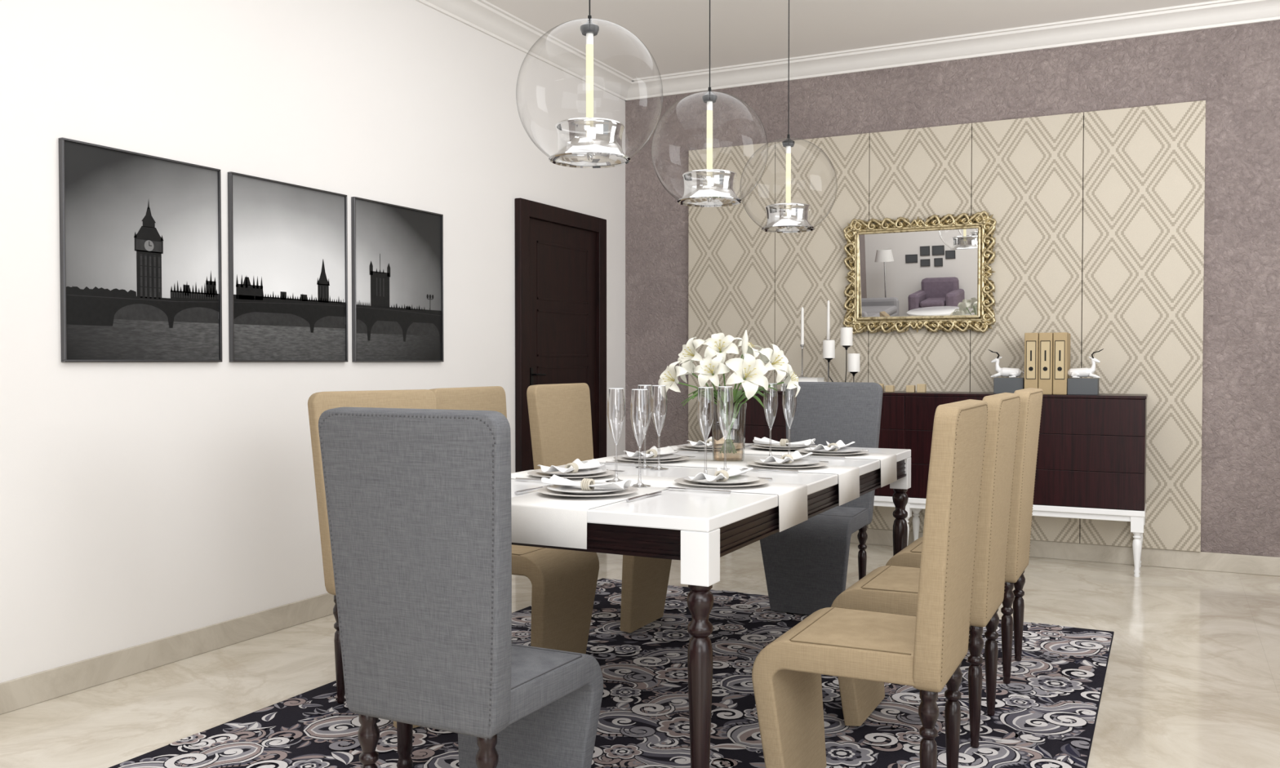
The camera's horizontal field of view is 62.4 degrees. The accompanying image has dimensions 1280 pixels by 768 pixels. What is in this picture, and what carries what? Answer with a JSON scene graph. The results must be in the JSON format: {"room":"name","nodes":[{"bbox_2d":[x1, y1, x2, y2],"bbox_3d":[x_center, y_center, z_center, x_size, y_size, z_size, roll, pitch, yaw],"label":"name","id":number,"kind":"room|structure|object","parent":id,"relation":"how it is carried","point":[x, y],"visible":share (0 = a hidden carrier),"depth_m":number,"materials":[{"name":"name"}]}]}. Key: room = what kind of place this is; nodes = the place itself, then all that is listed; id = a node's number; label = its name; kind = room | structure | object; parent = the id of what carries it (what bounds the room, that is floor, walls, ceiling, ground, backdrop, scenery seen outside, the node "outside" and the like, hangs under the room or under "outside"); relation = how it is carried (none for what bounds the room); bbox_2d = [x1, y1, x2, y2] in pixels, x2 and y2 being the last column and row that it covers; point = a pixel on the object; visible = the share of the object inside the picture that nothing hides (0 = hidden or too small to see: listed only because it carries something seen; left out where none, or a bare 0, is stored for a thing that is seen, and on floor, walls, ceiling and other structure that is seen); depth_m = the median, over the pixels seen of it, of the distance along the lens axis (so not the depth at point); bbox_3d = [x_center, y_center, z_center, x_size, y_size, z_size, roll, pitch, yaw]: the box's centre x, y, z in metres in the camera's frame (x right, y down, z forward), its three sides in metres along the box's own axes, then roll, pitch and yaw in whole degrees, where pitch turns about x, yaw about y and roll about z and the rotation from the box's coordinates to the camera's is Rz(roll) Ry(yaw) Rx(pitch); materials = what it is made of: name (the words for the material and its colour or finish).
{"room":"dining room","nodes":[
{"label":"dining room","id":0,"kind":"room"},
{"bbox_2d":[0,0,625,683],"bbox_3d":[-1.435,-0.503,5.039,0.100,3.150,5.950,1,1,27],"label":"wall","id":1,"kind":"structure","parent":0,"point":[140,503],"depth_m":4.34,"materials":[{"name":"white paint"}]},
{"bbox_2d":[58,137,222,362],"bbox_3d":[-1.876,-0.476,4.020,0.022,0.786,0.692,1,1,27],"label":"framed picture","id":2,"kind":"object","parent":1,"relation":"attached to","point":[140,233],"visible":1,"depth_m":3.98},
{"bbox_2d":[0,592,335,714],"bbox_3d":[-1.728,1.035,4.358,0.014,0.104,4.411,1,1,27],"label":"baseboard","id":3,"kind":"structure","parent":1,"relation":"attached to","point":[21,692],"depth_m":4.06,"materials":[{"name":"beige stone"}]},
{"bbox_2d":[227,171,347,362],"bbox_3d":[-1.543,-0.491,4.685,0.022,0.786,0.690,1,1,27],"label":"framed picture","id":4,"kind":"object","parent":1,"relation":"attached to","point":[287,243],"visible":1,"depth_m":4.65},
{"bbox_2d":[351,196,444,361],"bbox_3d":[-1.213,-0.505,5.346,0.022,0.786,0.687,1,1,27],"label":"framed picture","id":5,"kind":"object","parent":1,"relation":"attached to","point":[397,251],"visible":1,"depth_m":5.31},
{"bbox_2d":[415,0,633,101],"bbox_3d":[-1.352,-2.021,4.909,0.135,0.110,5.850,1,1,27],"label":"trim","id":6,"kind":"structure","parent":1,"relation":"attached to","point":[482,15],"depth_m":6.30,"materials":[{"name":"paint"}]},
{"bbox_2d":[515,198,606,472],"bbox_3d":[-0.478,-0.041,6.779,0.066,2.150,1.076,1,1,27],"label":"door","id":7,"kind":"structure","parent":1,"relation":"in","point":[561,254],"depth_m":6.71,"materials":[{"name":"brown wood"}]},
{"bbox_2d":[0,540,1279,767],"bbox_3d":[-0.414,1.204,1.211,8.000,0.100,11.950,1,1,27],"label":"floor","id":8,"kind":"structure","parent":0,"point":[1192,679],"depth_m":3.94,"materials":[{"name":"tile"}]},
{"bbox_2d":[108,577,1114,767],"bbox_3d":[0.245,1.094,3.792,2.530,0.008,3.060,1,1,27],"label":"area rug","id":9,"kind":"object","parent":8,"relation":"on","point":[1046,717],"visible":0.5,"depth_m":3.49,"materials":[{"name":"carpet"}]},
{"bbox_2d":[307,389,436,728],"bbox_3d":[-0.784,0.560,3.599,0.488,1.068,0.523,-1,2,-43],"label":"dining chair","id":10,"kind":"object","parent":9,"relation":"on","point":[319,402],"visible":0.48,"depth_m":3.61,"materials":[{"name":"beige fabric"}]},
{"bbox_2d":[318,407,603,767],"bbox_3d":[-0.393,0.583,2.503,0.488,1.068,0.523,1,1,27],"label":"dining chair","id":11,"kind":"object","parent":9,"relation":"on","point":[419,500],"visible":1,"depth_m":2.29,"materials":[{"name":"grey fabric"}]},
{"bbox_2d":[429,386,599,653],"bbox_3d":[-0.487,0.548,4.135,0.523,1.068,0.488,1,1,27],"label":"dining chair","id":12,"kind":"object","parent":9,"relation":"on","point":[563,581],"visible":0.25,"depth_m":4.02,"materials":[{"name":"beige fabric"}]},
{"bbox_2d":[526,382,671,632],"bbox_3d":[-0.165,0.534,4.779,0.523,1.068,0.488,1,1,27],"label":"dining chair","id":13,"kind":"object","parent":9,"relation":"on","point":[560,420],"visible":0.33,"depth_m":4.72,"materials":[{"name":"beige fabric"}]},
{"bbox_2d":[396,441,911,767],"bbox_3d":[0.224,0.694,3.792,0.995,0.791,2.253,1,1,27],"label":"dining table","id":14,"kind":"object","parent":9,"relation":"on","point":[695,528],"visible":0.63,"depth_m":2.70,"materials":[{"name":"white paint"}]},
{"bbox_2d":[511,486,668,549],"bbox_3d":[-0.158,0.365,2.992,0.300,0.103,0.504,1,1,27],"label":"table runner","id":15,"kind":"object","parent":14,"relation":"on","point":[539,518],"visible":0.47,"depth_m":2.77,"materials":[{"name":"white fabric"}]},
{"bbox_2d":[537,486,638,497],"bbox_3d":[-0.148,0.306,3.010,0.290,0.012,0.290,1,1,27],"label":"charger plate","id":16,"kind":"object","parent":15,"relation":"on","point":[630,490],"visible":0.53,"depth_m":2.95,"materials":[{"name":"ceramic"}]},
{"bbox_2d":[546,482,628,494],"bbox_3d":[-0.148,0.300,3.010,0.232,0.014,0.232,1,1,27],"label":"dinner plate","id":17,"kind":"object","parent":16,"relation":"on","point":[567,489],"visible":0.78,"depth_m":3.00,"materials":[{"name":"white ceramic"}]},
{"bbox_2d":[541,474,635,490],"bbox_3d":[-0.149,0.285,3.009,0.267,0.040,0.127,1,1,27],"label":"napkin","id":18,"kind":"object","parent":17,"relation":"on","point":[587,484],"visible":1,"depth_m":3.00,"materials":[{"name":"white fabric"}]},
{"bbox_2d":[630,389,650,487],"bbox_3d":[-0.001,0.162,3.191,0.068,0.293,0.068,-1,1,-31],"label":"champagne flute","id":19,"kind":"object","parent":14,"relation":"on","point":[637,485],"visible":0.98,"depth_m":3.18,"materials":[{"name":"clear glass"}]},
{"bbox_2d":[630,390,648,446],"bbox_3d":[-0.001,0.104,3.189,0.057,0.174,0.057,-1,1,-31],"label":"bowl","id":20,"kind":"object","parent":19,"relation":"on","point":[632,390],"depth_m":3.18,"materials":[{"name":"clear glass"}]},
{"bbox_2d":[635,384,653,468],"bbox_3d":[0.017,0.150,3.752,0.068,0.293,0.068,1,1,35],"label":"champagne flute","id":21,"kind":"object","parent":14,"relation":"on","point":[642,466],"visible":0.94,"depth_m":3.74,"materials":[{"name":"clear glass"}]},
{"bbox_2d":[636,386,653,433],"bbox_3d":[0.017,0.092,3.751,0.057,0.174,0.057,1,1,35],"label":"bowl","id":22,"kind":"object","parent":21,"relation":"on","point":[638,386],"depth_m":3.74,"materials":[{"name":"clear glass"}]},
{"bbox_2d":[648,385,668,470],"bbox_3d":[0.066,0.151,3.694,0.068,0.293,0.068,0,1,2],"label":"champagne flute","id":23,"kind":"object","parent":14,"relation":"on","point":[656,468],"visible":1,"depth_m":3.69,"materials":[{"name":"clear glass"}]},
{"bbox_2d":[650,386,666,435],"bbox_3d":[0.066,0.093,3.692,0.057,0.174,0.057,0,1,2],"label":"bowl","id":24,"kind":"object","parent":23,"relation":"on","point":[652,386],"depth_m":3.68,"materials":[{"name":"clear glass"}]},
{"bbox_2d":[511,469,808,532],"bbox_3d":[0.006,0.360,3.348,1.006,0.109,0.262,1,1,27],"label":"table runner","id":25,"kind":"object","parent":14,"relation":"on","point":[793,498],"visible":0.48,"depth_m":3.18,"materials":[{"name":"white fabric"}]},
{"bbox_2d":[527,470,615,479],"bbox_3d":[-0.225,0.296,3.473,0.290,0.012,0.290,1,1,27],"label":"charger plate","id":26,"kind":"object","parent":25,"relation":"on","point":[607,473],"visible":0.45,"depth_m":3.42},
{"bbox_2d":[536,466,606,476],"bbox_3d":[-0.225,0.290,3.473,0.232,0.014,0.232,1,1,27],"label":"dinner plate","id":27,"kind":"object","parent":26,"relation":"on","point":[586,472],"visible":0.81,"depth_m":3.46,"materials":[{"name":"white ceramic"}]},
{"bbox_2d":[537,458,604,473],"bbox_3d":[-0.225,0.275,3.473,0.127,0.040,0.267,1,1,27],"label":"napkin","id":28,"kind":"object","parent":27,"relation":"on","point":[576,464],"visible":1,"depth_m":3.47,"materials":[{"name":"white fabric"}]},
{"bbox_2d":[605,387,625,482],"bbox_3d":[-0.075,0.159,3.311,0.068,0.293,0.068,1,1,27],"label":"champagne flute","id":29,"kind":"object","parent":25,"relation":"on","point":[614,480],"visible":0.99,"depth_m":3.30,"materials":[{"name":"clear glass"}]},
{"bbox_2d":[607,389,625,444],"bbox_3d":[-0.075,0.102,3.310,0.057,0.174,0.057,1,1,27],"label":"bowl","id":30,"kind":"object","parent":29,"relation":"on","point":[608,389],"depth_m":3.30,"materials":[{"name":"clear glass"}]},
{"bbox_2d":[674,477,768,488],"bbox_3d":[0.250,0.301,3.236,0.290,0.012,0.290,1,1,27],"label":"charger plate","id":31,"kind":"object","parent":25,"relation":"on","point":[682,481],"visible":0.53,"depth_m":3.18,"materials":[{"name":"ceramic"}]},
{"bbox_2d":[684,474,759,484],"bbox_3d":[0.250,0.295,3.236,0.232,0.014,0.232,1,1,27],"label":"dinner plate","id":32,"kind":"object","parent":31,"relation":"on","point":[739,479],"visible":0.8,"depth_m":3.23,"materials":[{"name":"white ceramic"}]},
{"bbox_2d":[688,465,753,481],"bbox_3d":[0.250,0.280,3.236,0.127,0.040,0.267,1,1,27],"label":"napkin","id":33,"kind":"object","parent":32,"relation":"on","point":[734,470],"visible":1,"depth_m":3.23,"materials":[{"name":"white fabric"}]},
{"bbox_2d":[697,386,714,474],"bbox_3d":[0.214,0.156,3.441,0.068,0.293,0.068,-1,1,-23],"label":"champagne flute","id":34,"kind":"object","parent":14,"relation":"on","point":[698,387],"visible":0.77,"depth_m":3.43,"materials":[{"name":"clear glass"}]},
{"bbox_2d":[697,387,714,439],"bbox_3d":[0.214,0.099,3.440,0.057,0.174,0.057,-1,1,-23],"label":"bowl","id":35,"kind":"object","parent":34,"relation":"on","point":[699,388],"depth_m":3.43,"materials":[{"name":"clear glass"}]},
{"bbox_2d":[581,455,859,506],"bbox_3d":[0.279,0.348,3.894,1.006,0.109,0.262,1,1,27],"label":"table runner","id":36,"kind":"object","parent":14,"relation":"on","point":[848,476],"visible":0.67,"depth_m":3.75,"materials":[{"name":"white fabric"}]},
{"bbox_2d":[613,455,689,462],"bbox_3d":[0.044,0.285,4.010,0.290,0.012,0.290,1,1,27],"label":"charger plate","id":37,"kind":"object","parent":36,"relation":"on","point":[620,458],"visible":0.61,"depth_m":3.94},
{"bbox_2d":[621,453,682,460],"bbox_3d":[0.044,0.278,4.010,0.232,0.014,0.232,1,1,27],"label":"dinner plate","id":38,"kind":"object","parent":37,"relation":"on","point":[663,457],"visible":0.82,"depth_m":4.00,"materials":[{"name":"white ceramic"}]},
{"bbox_2d":[623,445,678,457],"bbox_3d":[0.043,0.263,4.009,0.127,0.040,0.267,1,1,27],"label":"napkin","id":39,"kind":"object","parent":38,"relation":"on","point":[654,451],"visible":0.96,"depth_m":4.00,"materials":[{"name":"white fabric"}]},
{"bbox_2d":[746,461,827,468],"bbox_3d":[0.527,0.289,3.791,0.290,0.012,0.290,1,1,27],"label":"charger plate","id":40,"kind":"object","parent":36,"relation":"on","point":[751,463],"visible":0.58,"depth_m":3.73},
{"bbox_2d":[754,457,819,466],"bbox_3d":[0.527,0.283,3.791,0.232,0.014,0.232,1,1,27],"label":"dinner plate","id":41,"kind":"object","parent":40,"relation":"on","point":[800,462],"visible":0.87,"depth_m":3.78,"materials":[{"name":"white ceramic"}]},
{"bbox_2d":[760,450,813,463],"bbox_3d":[0.527,0.268,3.790,0.127,0.040,0.267,1,1,27],"label":"napkin","id":42,"kind":"object","parent":41,"relation":"on","point":[796,455],"visible":0.98,"depth_m":3.78,"materials":[{"name":"white fabric"}]},
{"bbox_2d":[716,386,733,470],"bbox_3d":[0.285,0.154,3.539,0.068,0.293,0.068,0,1,10],"label":"champagne flute","id":43,"kind":"object","parent":14,"relation":"on","point":[718,386],"visible":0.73,"depth_m":3.53,"materials":[{"name":"clear glass"}]},
{"bbox_2d":[716,386,733,437],"bbox_3d":[0.285,0.097,3.538,0.057,0.174,0.057,0,1,10],"label":"bowl","id":44,"kind":"object","parent":43,"relation":"on","point":[718,387],"depth_m":3.53,"materials":[{"name":"clear glass"}]},
{"bbox_2d":[710,402,746,461],"bbox_3d":[0.339,0.182,4.039,0.134,0.222,0.134,0,1,9],"label":"flower vase","id":45,"kind":"object","parent":14,"relation":"on","point":[713,432],"visible":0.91,"depth_m":4.04,"materials":[{"name":"clear glass"}]},
{"bbox_2d":[657,360,737,453],"bbox_3d":[0.214,0.087,4.035,0.292,0.354,0.139,-1,1,-24],"label":"lily","id":46,"kind":"object","parent":45,"relation":"in","point":[668,378],"visible":0.94,"depth_m":4.00,"materials":[{"name":"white plant"}]},
{"bbox_2d":[677,337,733,453],"bbox_3d":[0.237,0.042,4.018,0.204,0.445,0.145,1,1,27],"label":"lily","id":47,"kind":"object","parent":45,"relation":"in","point":[688,353],"visible":0.94,"depth_m":4.02,"materials":[{"name":"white plant"}]},
{"bbox_2d":[676,360,734,453],"bbox_3d":[0.269,0.078,4.138,0.275,0.368,0.155,1,1,27],"label":"lily","id":48,"kind":"object","parent":45,"relation":"in","point":[693,366],"visible":0.35,"depth_m":4.17,"materials":[{"name":"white plant"}]},
{"bbox_2d":[693,355,731,453],"bbox_3d":[0.285,0.080,3.981,0.147,0.370,0.184,1,1,27],"label":"lily","id":49,"kind":"object","parent":45,"relation":"in","point":[708,366],"visible":0.98,"depth_m":3.93,"materials":[{"name":"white plant"}]},
{"bbox_2d":[688,333,738,453],"bbox_3d":[0.291,0.033,4.047,0.167,0.460,0.140,1,2,44],"label":"lily","id":50,"kind":"object","parent":45,"relation":"in","point":[717,343],"visible":0.91,"depth_m":4.03,"materials":[{"name":"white plant"}]},
{"bbox_2d":[724,352,768,449],"bbox_3d":[0.381,0.075,3.934,0.199,0.383,0.172,1,1,27],"label":"lily","id":51,"kind":"object","parent":45,"relation":"in","point":[753,370],"visible":0.99,"depth_m":3.90,"materials":[{"name":"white plant"}]},
{"bbox_2d":[725,337,767,453],"bbox_3d":[0.412,0.041,4.093,0.160,0.443,0.154,0,1,4],"label":"lily","id":52,"kind":"object","parent":45,"relation":"in","point":[750,350],"visible":0.55,"depth_m":4.07,"materials":[{"name":"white plant"}]},
{"bbox_2d":[721,343,789,453],"bbox_3d":[0.451,0.055,4.032,0.232,0.419,0.154,1,2,37],"label":"lily","id":53,"kind":"object","parent":45,"relation":"in","point":[778,362],"visible":0.98,"depth_m":3.99,"materials":[{"name":"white plant"}]},
{"bbox_2d":[720,364,800,453],"bbox_3d":[0.461,0.092,4.060,0.311,0.345,0.144,0,1,3],"label":"lily","id":54,"kind":"object","parent":45,"relation":"in","point":[792,380],"visible":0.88,"depth_m":4.04,"materials":[{"name":"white plant"}]},
{"bbox_2d":[698,448,795,455],"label":"table runner","id":55,"kind":"object","parent":14,"relation":"on","point":[747,451],"depth_m":4.41,"materials":[{"name":"white fabric"}]},
{"bbox_2d":[676,444,742,451],"bbox_3d":[0.303,0.274,4.528,0.290,0.012,0.290,1,1,27],"label":"charger plate","id":56,"kind":"object","parent":55,"relation":"on","point":[683,446],"visible":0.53,"depth_m":4.47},
{"bbox_2d":[684,443,737,448],"bbox_3d":[0.303,0.267,4.528,0.232,0.014,0.232,1,1,27],"label":"dinner plate","id":57,"kind":"object","parent":56,"relation":"on","point":[717,446],"visible":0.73,"depth_m":4.47,"materials":[{"name":"white ceramic"}]},
{"bbox_2d":[687,436,733,446],"bbox_3d":[0.302,0.252,4.528,0.127,0.040,0.267,1,1,27],"label":"napkin","id":58,"kind":"object","parent":57,"relation":"on","point":[708,442],"visible":0.76,"depth_m":4.51,"materials":[{"name":"white fabric"}]},
{"bbox_2d":[763,382,777,454],"bbox_3d":[0.500,0.143,4.047,0.068,0.293,0.068,1,2,43],"label":"champagne flute","id":59,"kind":"object","parent":14,"relation":"on","point":[768,383],"visible":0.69,"depth_m":4.04,"materials":[{"name":"clear glass"}]},
{"bbox_2d":[763,383,777,428],"bbox_3d":[0.500,0.086,4.046,0.057,0.174,0.057,1,2,43],"label":"bowl","id":60,"kind":"object","parent":59,"relation":"on","point":[768,384],"depth_m":4.04,"materials":[{"name":"clear glass"}]},
{"bbox_2d":[782,382,796,453],"bbox_3d":[0.580,0.142,4.107,0.068,0.293,0.068,0,1,-15],"label":"champagne flute","id":61,"kind":"object","parent":14,"relation":"on","point":[784,383],"visible":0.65,"depth_m":4.10,"materials":[{"name":"clear glass"}]},
{"bbox_2d":[782,384,796,427],"bbox_3d":[0.580,0.085,4.106,0.057,0.174,0.057,0,1,-15],"label":"bowl","id":62,"kind":"object","parent":61,"relation":"on","point":[783,384],"depth_m":4.10,"materials":[{"name":"clear glass"}]},
{"bbox_2d":[835,453,897,487],"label":"table runner","id":63,"kind":"object","parent":14,"relation":"on","point":[888,470],"depth_m":4.19,"materials":[{"name":"white fabric"}]},
{"bbox_2d":[797,448,869,455],"bbox_3d":[0.786,0.278,4.309,0.290,0.012,0.290,1,1,27],"label":"charger plate","id":64,"kind":"object","parent":63,"relation":"on","point":[803,451],"visible":0.47,"depth_m":4.25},
{"bbox_2d":[804,446,861,453],"bbox_3d":[0.786,0.272,4.309,0.232,0.014,0.232,1,1,27],"label":"dinner plate","id":65,"kind":"object","parent":64,"relation":"on","point":[843,450],"visible":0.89,"depth_m":4.30,"materials":[{"name":"white ceramic"}]},
{"bbox_2d":[809,440,854,451],"bbox_3d":[0.786,0.257,4.309,0.127,0.040,0.267,1,1,27],"label":"napkin","id":66,"kind":"object","parent":65,"relation":"on","point":[839,444],"visible":0.98,"depth_m":4.29,"materials":[{"name":"white fabric"}]},
{"bbox_3d":[0.676,0.329,4.662,0.300,0.103,0.291,1,1,27],"label":"table runner","id":67,"kind":"object","parent":14,"relation":"on","visible":0},
{"bbox_2d":[750,444,816,450],"bbox_3d":[0.620,0.273,4.548,0.290,0.012,0.290,1,1,27],"label":"charger plate","id":68,"kind":"object","parent":67,"relation":"on","point":[752,446],"visible":0.46,"depth_m":4.49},
{"bbox_2d":[756,444,811,448],"bbox_3d":[0.620,0.267,4.548,0.232,0.014,0.232,1,1,27],"label":"dinner plate","id":69,"kind":"object","parent":68,"relation":"on","point":[770,446],"visible":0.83,"depth_m":4.49,"materials":[{"name":"white ceramic"}]},
{"bbox_2d":[752,436,815,446],"bbox_3d":[0.621,0.252,4.548,0.267,0.040,0.127,1,1,27],"label":"napkin","id":70,"kind":"object","parent":69,"relation":"on","point":[784,442],"visible":1,"depth_m":4.54,"materials":[{"name":"white fabric"}]},
{"bbox_2d":[760,382,883,614],"bbox_3d":[0.859,0.528,5.065,0.488,1.068,0.523,1,1,27],"label":"dining chair","id":71,"kind":"object","parent":9,"relation":"on","point":[806,563],"visible":0.68,"depth_m":4.93,"materials":[{"name":"grey fabric"}]},
{"bbox_2d":[751,399,987,767],"bbox_3d":[0.615,0.577,2.802,0.523,1.068,0.488,1,1,27],"label":"dining chair","id":72,"kind":"object","parent":9,"relation":"on","point":[926,651],"visible":1,"depth_m":2.67,"materials":[{"name":"beige fabric"}]},
{"bbox_2d":[831,392,1020,747],"bbox_3d":[0.928,0.564,3.428,0.523,1.068,0.488,1,1,27],"label":"dining chair","id":73,"kind":"object","parent":9,"relation":"on","point":[892,588],"visible":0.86,"depth_m":3.28,"materials":[{"name":"beige fabric"}]},
{"bbox_2d":[885,387,1043,684],"bbox_3d":[1.245,0.550,4.063,0.523,1.068,0.488,1,1,27],"label":"dining chair","id":74,"kind":"object","parent":9,"relation":"on","point":[1019,540],"visible":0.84,"depth_m":3.84,"materials":[{"name":"beige fabric"}]},
{"bbox_2d":[704,388,1147,577],"bbox_3d":[1.661,0.545,6.479,2.600,0.992,0.378,1,1,27],"label":"sideboard","id":75,"kind":"object","parent":8,"relation":"on","point":[1091,463],"visible":0.42,"depth_m":5.92,"materials":[{"name":"brown wood"}]},
{"bbox_2d":[822,327,860,382],"bbox_3d":[1.263,-0.157,6.633,0.236,0.406,0.120,1,1,27],"label":"candelabrum","id":76,"kind":"object","parent":75,"relation":"on","point":[846,333],"visible":0.81,"depth_m":6.59,"materials":[{"name":"wax"}]},
{"bbox_2d":[822,338,835,358],"bbox_3d":[1.191,-0.223,6.668,0.076,0.120,0.076,1,1,27],"label":"pillar candle","id":77,"kind":"object","parent":76,"relation":"on","point":[828,346],"depth_m":6.64,"materials":[{"name":"white wax"}]},
{"bbox_2d":[840,327,853,346],"bbox_3d":[1.292,-0.300,6.615,0.076,0.120,0.076,1,1,27],"label":"pillar candle","id":78,"kind":"object","parent":76,"relation":"on","point":[846,333],"depth_m":6.58,"materials":[{"name":"white wax"}]},
{"bbox_2d":[847,353,860,372],"bbox_3d":[1.335,-0.137,6.598,0.076,0.120,0.076,1,1,27],"label":"pillar candle","id":79,"kind":"object","parent":76,"relation":"on","point":[853,359],"depth_m":6.57,"materials":[{"name":"white wax"}]},
{"bbox_2d":[993,377,1024,393],"bbox_3d":[2.155,0.010,6.157,0.163,0.092,0.140,1,1,27],"label":"box","id":80,"kind":"object","parent":75,"relation":"on","point":[1001,385],"visible":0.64,"depth_m":6.10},
{"bbox_2d":[987,349,1024,377],"bbox_3d":[2.133,-0.120,6.154,0.204,0.164,0.076,1,1,27],"label":"figurine","id":81,"kind":"object","parent":80,"relation":"on","point":[1004,371],"visible":0.99,"depth_m":6.14,"materials":[{"name":"white ceramic"}]},
{"bbox_2d":[1024,333,1039,388],"bbox_3d":[2.279,-0.118,6.124,0.073,0.350,0.244,1,1,27],"label":"ring binder","id":82,"kind":"object","parent":75,"relation":"on","point":[1031,340],"visible":0.8,"depth_m":6.02,"materials":[{"name":"beige cardboard"}]},
{"bbox_2d":[1038,333,1053,394],"bbox_3d":[2.348,-0.118,6.090,0.073,0.350,0.244,1,1,27],"label":"ring binder","id":83,"kind":"object","parent":75,"relation":"on","point":[1045,340],"visible":0.89,"depth_m":5.98,"materials":[{"name":"beige cardboard"}]},
{"bbox_2d":[1053,332,1070,395],"bbox_3d":[2.416,-0.117,6.056,0.073,0.350,0.244,1,1,27],"label":"ring binder","id":84,"kind":"object","parent":75,"relation":"on","point":[1061,340],"visible":0.96,"depth_m":5.95,"materials":[{"name":"beige cardboard"}]},
{"bbox_2d":[1066,377,1099,395],"bbox_3d":[2.508,0.014,5.981,0.158,0.092,0.140,1,1,27],"label":"box","id":85,"kind":"object","parent":75,"relation":"on","point":[1075,386],"visible":1,"depth_m":5.92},
{"bbox_2d":[1067,348,1103,377],"bbox_3d":[2.506,-0.116,5.968,0.204,0.164,0.076,1,1,27],"label":"figurine","id":86,"kind":"object","parent":85,"relation":"on","point":[1073,372],"visible":1,"depth_m":5.95,"materials":[{"name":"white ceramic"}]},
{"bbox_3d":[1.045,0.029,6.724,0.250,0.030,0.170,1,1,29],"label":"book","id":87,"kind":"object","parent":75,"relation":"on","visible":0},
{"bbox_3d":[1.045,0.000,6.723,0.240,0.028,0.170,1,1,27],"label":"book","id":88,"kind":"object","parent":87,"relation":"on","visible":0},
{"bbox_2d":[783,377,824,382],"bbox_3d":[1.045,-0.027,6.723,0.220,0.026,0.170,1,1,24],"label":"book","id":89,"kind":"object","parent":88,"relation":"on","point":[800,380],"visible":0.5,"depth_m":6.63,"materials":[{"name":"white paper"}]},
{"bbox_2d":[797,306,808,377],"bbox_3d":[1.036,-0.265,6.745,0.072,0.449,0.072,1,1,27],"label":"candlestick","id":90,"kind":"object","parent":89,"relation":"on","point":[802,344],"visible":0.95,"depth_m":6.74,"materials":[{"name":"wax"}]},
{"bbox_2d":[484,0,1219,79],"bbox_3d":[-0.414,-2.045,1.141,8.000,0.100,11.950,1,1,27],"label":"ceiling","id":91,"kind":"structure","parent":0,"point":[676,33],"depth_m":6.16,"materials":[{"name":"paint"}]},
{"bbox_2d":[515,0,662,168],"bbox_3d":[-0.144,-1.337,3.018,0.420,1.396,0.420,1,1,27],"label":"pendant lamp","id":92,"kind":"object","parent":91,"relation":"hanging from","point":[589,141],"visible":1,"depth_m":2.98,"materials":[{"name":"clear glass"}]},
{"bbox_2d":[651,0,767,207],"bbox_3d":[0.252,-1.354,3.809,0.420,1.396,0.420,1,1,27],"label":"pendant lamp","id":93,"kind":"object","parent":91,"relation":"hanging from","point":[708,188],"visible":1,"depth_m":3.77,"materials":[{"name":"grey"}]},
{"bbox_2d":[740,0,837,232],"bbox_3d":[0.647,-1.371,4.601,0.420,1.396,0.420,1,1,27],"label":"pendant lamp","id":94,"kind":"object","parent":91,"relation":"hanging from","point":[788,217],"visible":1,"depth_m":4.57,"materials":[{"name":"grey"}]},
{"bbox_2d":[625,20,1279,557],"bbox_3d":[2.865,-0.527,6.160,6.590,3.150,0.100,1,1,27],"label":"wall","id":95,"kind":"structure","parent":0,"point":[1235,69],"depth_m":6.15,"materials":[{"name":"paint"}]},
{"bbox_2d":[688,142,775,443],"bbox_3d":[0.623,-0.346,7.212,0.628,2.531,0.030,1,1,27],"label":"wall panel","id":96,"kind":"object","parent":95,"relation":"attached to","point":[731,261],"visible":0.56,"depth_m":7.18,"materials":[{"name":"beige paper"}]},
{"bbox_2d":[774,133,869,528],"bbox_3d":[1.188,-0.340,6.929,0.628,2.531,0.030,1,1,27],"label":"wall panel","id":97,"kind":"object","parent":95,"relation":"attached to","point":[811,271],"visible":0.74,"depth_m":6.91,"materials":[{"name":"beige paper"}]},
{"bbox_2d":[867,123,972,532],"bbox_3d":[1.754,-0.334,6.647,0.628,2.531,0.030,1,1,27],"label":"wall panel","id":98,"kind":"object","parent":95,"relation":"attached to","point":[923,173],"visible":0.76,"depth_m":6.62,"materials":[{"name":"beige paper"}]},
{"bbox_2d":[842,210,996,334],"bbox_3d":[1.733,-0.684,6.600,0.943,0.739,0.060,1,1,27],"label":"wall mirror","id":99,"kind":"object","parent":98,"relation":"attached to","point":[917,275],"visible":1,"depth_m":6.58,"materials":[{"name":"gold metal"}]},
{"bbox_2d":[858,228,977,317],"bbox_3d":[1.731,-0.684,6.596,0.744,0.540,0.041,1,1,27],"label":"mirror glass","id":100,"kind":"object","parent":99,"relation":"attached to","point":[904,273],"depth_m":6.59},
{"bbox_2d":[624,0,1279,101],"bbox_3d":[2.768,-2.045,6.045,6.490,0.110,0.135,1,1,27],"label":"trim","id":101,"kind":"structure","parent":95,"relation":"attached to","point":[1221,13],"depth_m":6.42,"materials":[{"name":"paint"}]},
{"bbox_2d":[970,112,1083,543],"bbox_3d":[2.319,-0.328,6.365,0.628,2.531,0.030,1,1,27],"label":"wall panel","id":102,"kind":"object","parent":95,"relation":"attached to","point":[1028,172],"visible":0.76,"depth_m":6.33,"materials":[{"name":"beige paper"}]},
{"bbox_2d":[849,528,1279,576],"bbox_3d":[2.801,0.996,6.161,6.476,0.104,0.014,1,1,27],"label":"baseboard","id":103,"kind":"structure","parent":95,"relation":"attached to","point":[1202,561],"depth_m":6.10,"materials":[{"name":"beige stone"}]},
{"bbox_2d":[1080,100,1205,551],"bbox_3d":[2.884,-0.322,6.082,0.628,2.531,0.030,1,1,27],"label":"wall panel","id":104,"kind":"object","parent":95,"relation":"attached to","point":[1144,167],"visible":0.96,"depth_m":6.04,"materials":[{"name":"beige paper"}]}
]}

